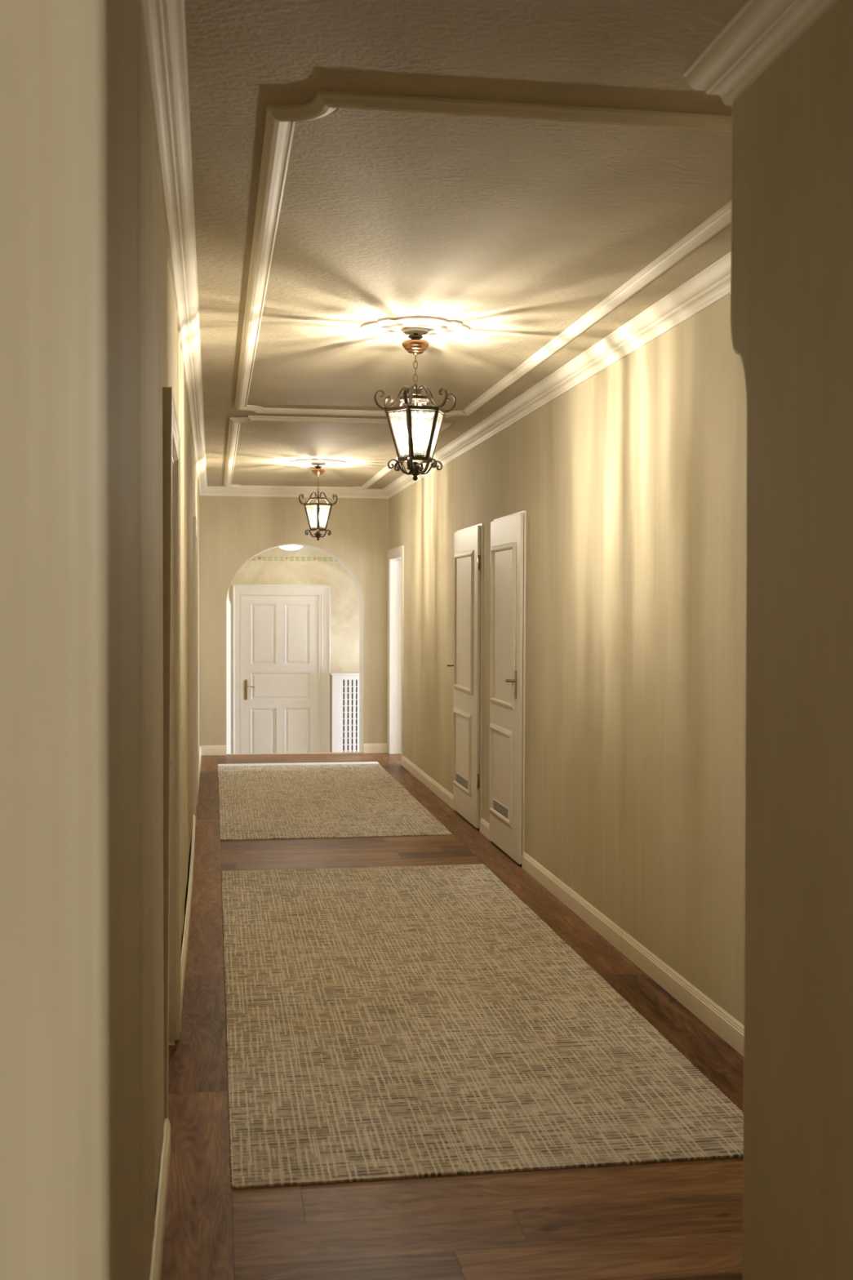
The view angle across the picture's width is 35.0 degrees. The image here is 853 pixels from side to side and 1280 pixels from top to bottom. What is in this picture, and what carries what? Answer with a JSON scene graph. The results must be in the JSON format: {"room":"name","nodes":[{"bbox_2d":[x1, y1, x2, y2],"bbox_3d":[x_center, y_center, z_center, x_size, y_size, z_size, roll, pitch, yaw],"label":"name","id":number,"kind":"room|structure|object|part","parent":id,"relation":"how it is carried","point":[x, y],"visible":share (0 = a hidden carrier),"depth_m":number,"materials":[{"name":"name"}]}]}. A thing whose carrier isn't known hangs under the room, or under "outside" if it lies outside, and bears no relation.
{"room":"home hallway","nodes":[
{"label":"home hallway","id":0,"kind":"room"},
{"bbox_2d":[0,0,199,1279],"bbox_3d":[-1.235,0.018,6.138,0.258,2.880,16.506,0,1,-9],"label":"wall","id":1,"kind":"structure","parent":0,"point":[90,347],"depth_m":1.47,"materials":[{"name":"beige paint"}]},
{"bbox_2d":[163,386,181,1120],"bbox_3d":[-0.934,0.369,4.457,0.228,2.226,1.095,0,1,-9],"label":"door","id":2,"kind":"structure","parent":1,"relation":"in","point":[171,438],"depth_m":4.83,"materials":[{"name":"wood"}]},
{"bbox_2d":[149,746,200,1279],"bbox_3d":[-1.105,1.388,6.195,0.026,0.099,16.506,0,1,-9],"label":"baseboard","id":3,"kind":"structure","parent":1,"relation":"attached to","point":[157,1245],"depth_m":3.71,"materials":[{"name":"beige wood"}]},
{"bbox_2d":[192,516,198,826],"bbox_3d":[-1.844,0.218,10.211,0.224,2.226,1.110,0,1,-9],"label":"door","id":4,"kind":"structure","parent":1,"relation":"in","point":[194,521],"depth_m":9.69,"materials":[{"name":"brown wood"}]},
{"bbox_2d":[140,0,837,498],"bbox_3d":[-0.116,-1.357,6.294,2.079,0.097,16.536,0,1,-9],"label":"crown molding","id":5,"kind":"structure","parent":1,"relation":"attached to","point":[760,32],"depth_m":4.16,"materials":[{"name":"beige paint"}]},
{"bbox_2d":[228,546,359,753],"bbox_3d":[-1.039,0.224,16.207,4.000,2.890,0.120,0,1,-9],"label":"wall","id":6,"kind":"structure","parent":0,"point":[344,598],"depth_m":16.09,"materials":[{"name":"paint"}]},
{"bbox_2d":[232,584,330,753],"bbox_3d":[-1.712,0.485,16.009,1.154,2.274,0.076,0,1,-9],"label":"door","id":7,"kind":"structure","parent":6,"relation":"in","point":[282,633],"depth_m":16.02,"materials":[{"name":"white wood"}]},
{"bbox_3d":[-2.131,0.587,15.962,0.034,0.235,0.008,0,1,-9],"label":"plate","id":8,"kind":"part","parent":7,"relation":"part of","materials":[{"name":"gold metal"}]},
{"bbox_3d":[-1.934,1.127,16.017,0.297,0.649,0.019,0,1,-9],"label":"panel","id":9,"kind":"part","parent":7,"relation":"part of","materials":[{"name":"white wood"}]},
{"bbox_3d":[-1.926,-0.069,15.987,0.299,0.722,0.019,0,1,-9],"label":"panel","id":10,"kind":"part","parent":7,"relation":"part of","materials":[{"name":"white wood"}]},
{"bbox_3d":[-1.731,0.546,16.034,0.698,0.331,0.019,0,1,-9],"label":"panel","id":11,"kind":"part","parent":7,"relation":"part of","materials":[{"name":"white wood"}]},
{"bbox_3d":[-1.539,1.126,16.080,0.298,0.649,0.019,0,1,-9],"label":"panel","id":12,"kind":"part","parent":7,"relation":"part of","materials":[{"name":"white wood"}]},
{"bbox_3d":[-1.531,-0.069,16.050,0.298,0.722,0.019,0,1,-9],"label":"panel","id":13,"kind":"part","parent":7,"relation":"part of","materials":[{"name":"white wood"}]},
{"bbox_2d":[248,556,337,561],"bbox_3d":[-1.515,-0.962,16.040,1.620,0.049,0.006,0,1,-9],"label":"wall border","id":14,"kind":"object","parent":6,"relation":"attached to","point":[330,558],"depth_m":16.03,"materials":[{"name":"green paint"}]},
{"bbox_2d":[199,495,389,745],"bbox_3d":[-1.258,0.007,14.705,3.700,3.300,0.420,0,1,-9],"label":"wall","id":15,"kind":"structure","parent":0,"point":[233,530],"depth_m":14.41,"materials":[{"name":"beige paint"}]},
{"bbox_2d":[199,742,386,755],"bbox_3d":[-1.408,1.170,14.491,2.019,0.104,0.016,0,1,-9],"label":"baseboard","id":16,"kind":"structure","parent":15,"relation":"attached to","point":[367,748],"depth_m":14.37,"materials":[{"name":"beige wood"}]},
{"bbox_2d":[226,543,363,755],"bbox_3d":[-1.434,0.314,14.685,1.462,2.686,0.420,0,1,-9],"label":"arch reveal","id":17,"kind":"object","parent":15,"relation":"attached to","point":[353,575],"visible":0.92,"depth_m":14.69,"materials":[{"name":"beige paint"}]},
{"bbox_2d":[360,698,362,711],"bbox_3d":[-0.705,0.711,14.708,0.016,0.135,0.090,0,1,-9],"label":"light switch","id":18,"kind":"object","parent":17,"relation":"attached to","point":[361,699],"visible":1,"depth_m":14.68,"materials":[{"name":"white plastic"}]},
{"bbox_2d":[386,545,404,764],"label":"door","id":19,"kind":"structure","parent":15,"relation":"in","point":[395,603],"depth_m":14.52,"materials":[{"name":"white wood"}]},
{"bbox_2d":[160,752,743,1279],"bbox_3d":[1.097,1.487,6.846,5.500,0.120,17.300,0,1,-9],"label":"floor","id":20,"kind":"structure","parent":0,"point":[680,1220],"depth_m":3.69,"materials":[{"name":"brown wood"}]},
{"bbox_2d":[226,751,363,755],"bbox_3d":[-1.406,1.226,14.514,1.456,0.031,0.042,0,1,-9],"label":"threshold strip","id":21,"kind":"object","parent":20,"relation":"on","point":[335,752],"visible":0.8,"depth_m":14.50,"materials":[{"name":"brown wood"}]},
{"bbox_2d":[217,761,452,840],"bbox_3d":[-0.948,1.296,11.453,1.602,0.010,4.370,0,1,-9],"label":"rug","id":22,"kind":"object","parent":20,"relation":"on","point":[354,799],"visible":1,"depth_m":10.84,"materials":[{"name":"beige fabric"}]},
{"bbox_2d":[221,863,743,1189],"bbox_3d":[-0.090,1.441,6.021,1.602,0.007,4.446,0,1,-9],"label":"rug","id":23,"kind":"object","parent":20,"relation":"on","point":[393,1022],"visible":0.98,"depth_m":4.89,"materials":[{"name":"beige fabric"}]},
{"bbox_2d":[184,0,747,488],"bbox_3d":[1.159,-1.453,6.442,5.500,0.100,16.636,0,1,-9],"label":"ceiling","id":24,"kind":"structure","parent":0,"point":[510,230],"depth_m":4.13,"materials":[{"name":"paint"}]},
{"bbox_2d":[289,458,346,466],"bbox_3d":[-0.942,-1.533,11.761,0.466,0.028,0.466,1,2,17],"label":"ceiling rose","id":25,"kind":"object","parent":24,"relation":"attached to","point":[310,462],"visible":0.97,"depth_m":11.70,"materials":[{"name":"beige paint"}]},
{"bbox_2d":[298,465,337,540],"bbox_3d":[-0.943,-1.192,11.770,0.336,0.659,0.380,0,1,-5],"label":"hanging lantern","id":26,"kind":"object","parent":25,"relation":"hanging from","point":[317,471],"visible":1,"depth_m":11.72,"materials":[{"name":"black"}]},
{"bbox_3d":[-0.993,-1.064,11.683,0.116,0.206,0.098,0,1,-5],"label":"glass pane","id":27,"kind":"part","parent":26,"relation":"part of","materials":[{"name":"white glass"}]},
{"bbox_3d":[-0.994,-1.068,11.847,0.134,0.206,0.053,-1,2,-35],"label":"glass pane","id":28,"kind":"part","parent":26,"relation":"part of","materials":[{"name":"white glass"}]},
{"bbox_2d":[311,520,324,528],"bbox_3d":[-0.939,-1.034,11.764,0.133,0.160,0.132,0,1,-9],"label":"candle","id":29,"kind":"object","parent":26,"relation":"on","point":[318,522],"depth_m":11.71,"materials":[{"name":"wax"}]},
{"bbox_3d":[-0.905,-1.068,11.854,0.134,0.206,0.053,1,2,25],"label":"glass pane","id":30,"kind":"part","parent":26,"relation":"part of","materials":[{"name":"white glass"}]},
{"bbox_3d":[-0.878,-1.064,11.694,0.116,0.206,0.098,0,1,-5],"label":"glass pane","id":31,"kind":"part","parent":26,"relation":"part of","materials":[{"name":"white glass"}]},
{"bbox_2d":[223,415,451,490],"bbox_3d":[-0.964,-1.529,11.616,1.494,0.030,5.334,0,1,-9],"label":"trim","id":32,"kind":"structure","parent":24,"relation":"attached to","point":[234,422],"depth_m":9.83,"materials":[{"name":"beige paint"}]},
{"bbox_2d":[361,315,469,341],"bbox_3d":[-0.048,-1.383,6.053,0.466,0.028,0.466,1,2,17],"label":"ceiling rose","id":33,"kind":"object","parent":24,"relation":"attached to","point":[432,328],"visible":0.9,"depth_m":6.00,"materials":[{"name":"beige paint"}]},
{"bbox_2d":[373,333,456,480],"bbox_3d":[-0.050,-1.042,6.061,0.336,0.659,0.380,1,2,13],"label":"hanging lantern","id":34,"kind":"object","parent":33,"relation":"hanging from","point":[414,455],"visible":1,"depth_m":6.02,"materials":[{"name":"black metal"}]},
{"bbox_3d":[-0.137,-0.917,6.085,0.053,0.206,0.134,1,2,13],"label":"glass pane","id":35,"kind":"part","parent":34,"relation":"part of","materials":[{"name":"white glass"}]},
{"bbox_3d":[-0.126,-0.914,5.995,0.116,0.206,0.098,1,2,13],"label":"glass pane","id":36,"kind":"part","parent":34,"relation":"part of","materials":[{"name":"white glass"}]},
{"bbox_3d":[-0.076,-0.918,6.150,0.134,0.206,0.053,0,2,-17],"label":"glass pane","id":37,"kind":"part","parent":34,"relation":"part of","materials":[{"name":"white glass"}]},
{"bbox_2d":[403,440,426,461],"bbox_3d":[-0.039,-0.884,6.062,0.131,0.160,0.132,0,1,-9],"label":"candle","id":38,"kind":"object","parent":34,"relation":"on","point":[415,451],"depth_m":6.00,"materials":[{"name":"wax"}]},
{"bbox_3d":[-0.049,-1.201,6.057,0.017,0.156,0.017,1,2,41],"label":"chain","id":39,"kind":"part","parent":34,"relation":"part of","materials":[{"name":"gold metal"}]},
{"bbox_3d":[-0.050,-0.978,6.063,0.032,0.338,0.032,1,2,13],"label":"rod","id":40,"kind":"part","parent":34,"relation":"part of","materials":[{"name":"metal"}]},
{"bbox_3d":[-0.024,-0.914,5.979,0.134,0.206,0.053,0,2,-17],"label":"glass pane","id":41,"kind":"part","parent":34,"relation":"part of","materials":[{"name":"white glass"}]},
{"bbox_3d":[0.011,-0.917,6.130,0.134,0.206,0.053,2,2,43],"label":"glass pane","id":42,"kind":"part","parent":34,"relation":"part of","materials":[{"name":"white glass"}]},
{"bbox_3d":[0.037,-0.915,6.045,0.053,0.206,0.134,1,2,13],"label":"glass pane","id":43,"kind":"part","parent":34,"relation":"part of","materials":[{"name":"white glass"}]},
{"bbox_2d":[234,89,732,417],"bbox_3d":[-0.054,-1.382,6.029,1.506,0.030,5.399,0,1,-9],"label":"trim","id":44,"kind":"structure","parent":24,"relation":"attached to","point":[280,121],"depth_m":3.94,"materials":[{"name":"beige paint"}]},
{"bbox_2d":[388,293,746,1025],"bbox_3d":[0.601,-0.044,8.742,0.160,2.880,11.933,0,1,-9],"label":"wall","id":45,"kind":"structure","parent":0,"point":[630,482],"depth_m":6.16,"materials":[{"name":"beige paint"}]},
{"bbox_2d":[446,523,483,831],"bbox_3d":[0.267,0.254,10.039,0.096,2.176,1.040,0,1,-9],"label":"door","id":46,"kind":"structure","parent":45,"relation":"in","point":[468,541],"depth_m":9.91,"materials":[{"name":"white wood"}]},
{"bbox_2d":[455,772,468,790],"bbox_3d":[0.266,1.059,10.149,0.005,0.076,0.501,0,1,-9],"label":"vent grille","id":47,"kind":"object","parent":46,"relation":"attached to","point":[461,778],"depth_m":10.14,"materials":[{"name":"grey metal"}]},
{"bbox_3d":[0.263,0.831,10.135,0.016,0.599,0.690,0,1,-9],"label":"panel moulding","id":48,"kind":"part","parent":46,"relation":"part of","materials":[{"name":"white wood"}]},
{"bbox_3d":[0.273,-0.133,10.068,0.016,1.044,0.745,0,1,-9],"label":"panel moulding","id":49,"kind":"part","parent":46,"relation":"part of","materials":[{"name":"white wood"}]},
{"bbox_2d":[488,510,526,866],"bbox_3d":[0.480,0.289,8.693,0.096,2.176,0.942,0,1,-9],"label":"door","id":50,"kind":"structure","parent":45,"relation":"in","point":[508,533],"depth_m":8.55,"materials":[{"name":"white wood"}]},
{"bbox_2d":[492,798,508,819],"bbox_3d":[0.481,1.098,8.791,0.005,0.074,0.481,0,1,-9],"label":"vent grille","id":51,"kind":"object","parent":50,"relation":"attached to","point":[500,806],"depth_m":8.79,"materials":[{"name":"grey metal"}]},
{"bbox_3d":[0.477,0.867,8.775,0.016,0.607,0.675,0,1,-9],"label":"panel moulding","id":52,"kind":"part","parent":50,"relation":"part of","materials":[{"name":"white wood"}]},
{"bbox_3d":[0.486,-0.092,8.715,0.016,1.047,0.705,0,1,-9],"label":"panel moulding","id":53,"kind":"part","parent":50,"relation":"part of","materials":[{"name":"white wood"}]},
{"bbox_3d":[0.511,0.250,8.399,0.066,0.026,0.128,0,1,-9],"label":"handle","id":54,"kind":"part","parent":50,"relation":"part of","materials":[{"name":"brown metal"}]},
{"bbox_3d":[0.547,0.274,8.354,0.008,0.172,0.038,0,1,-9],"label":"plate","id":55,"kind":"part","parent":50,"relation":"part of","materials":[{"name":"brown metal"}]},
{"bbox_2d":[401,755,744,1056],"bbox_3d":[0.571,1.337,8.380,0.016,0.099,10.357,0,1,-9],"label":"baseboard","id":56,"kind":"structure","parent":45,"relation":"attached to","point":[724,1024],"depth_m":6.11,"materials":[{"name":"beige wood"}]},
{"bbox_2d":[730,0,852,1279],"bbox_3d":[1.214,0.117,2.586,0.869,2.880,1.223,0,1,-9],"label":"wall pier","id":57,"kind":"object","parent":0,"point":[792,265],"visible":0.85,"depth_m":2.74,"materials":[{"name":"beige paint"}]},
{"bbox_3d":[-0.942,-1.155,15.582,4.000,0.100,1.274,0,1,-9],"label":"ceiling","id":58,"kind":"structure","parent":0,"visible":0},
{"bbox_2d":[280,546,302,550],"bbox_3d":[-1.527,-1.054,15.226,0.310,0.087,0.310,0,1,-9],"label":"ceiling lamp","id":59,"kind":"object","parent":58,"relation":"attached to","point":[287,548],"visible":0.5,"depth_m":15.15,"materials":[{"name":"white glass"}]},
{"bbox_3d":[-0.814,1.545,15.425,3.800,0.290,1.564,0,1,-9],"label":"floor","id":60,"kind":"structure","parent":0,"visible":0},
{"bbox_2d":[329,671,359,752],"bbox_3d":[-0.585,1.005,16.142,1.125,1.235,0.188,0,1,-9],"label":"radiator cover","id":61,"kind":"object","parent":60,"relation":"on","point":[344,737],"visible":0.2,"depth_m":16.01,"materials":[{"name":"white wood"}]},
{"bbox_2d":[329,671,359,675],"bbox_3d":[-0.584,0.401,16.126,1.125,0.027,0.188,0,1,-9],"label":"shelf","id":62,"kind":"object","parent":61,"relation":"attached to","point":[357,673],"depth_m":15.97,"materials":[{"name":"white wood"}]},
{"bbox_3d":[-0.569,1.008,16.078,0.913,1.078,0.006,0,1,-9],"label":"slotted panel","id":63,"kind":"part","parent":61,"relation":"part of","materials":[{"name":"white wood"}]}
]}

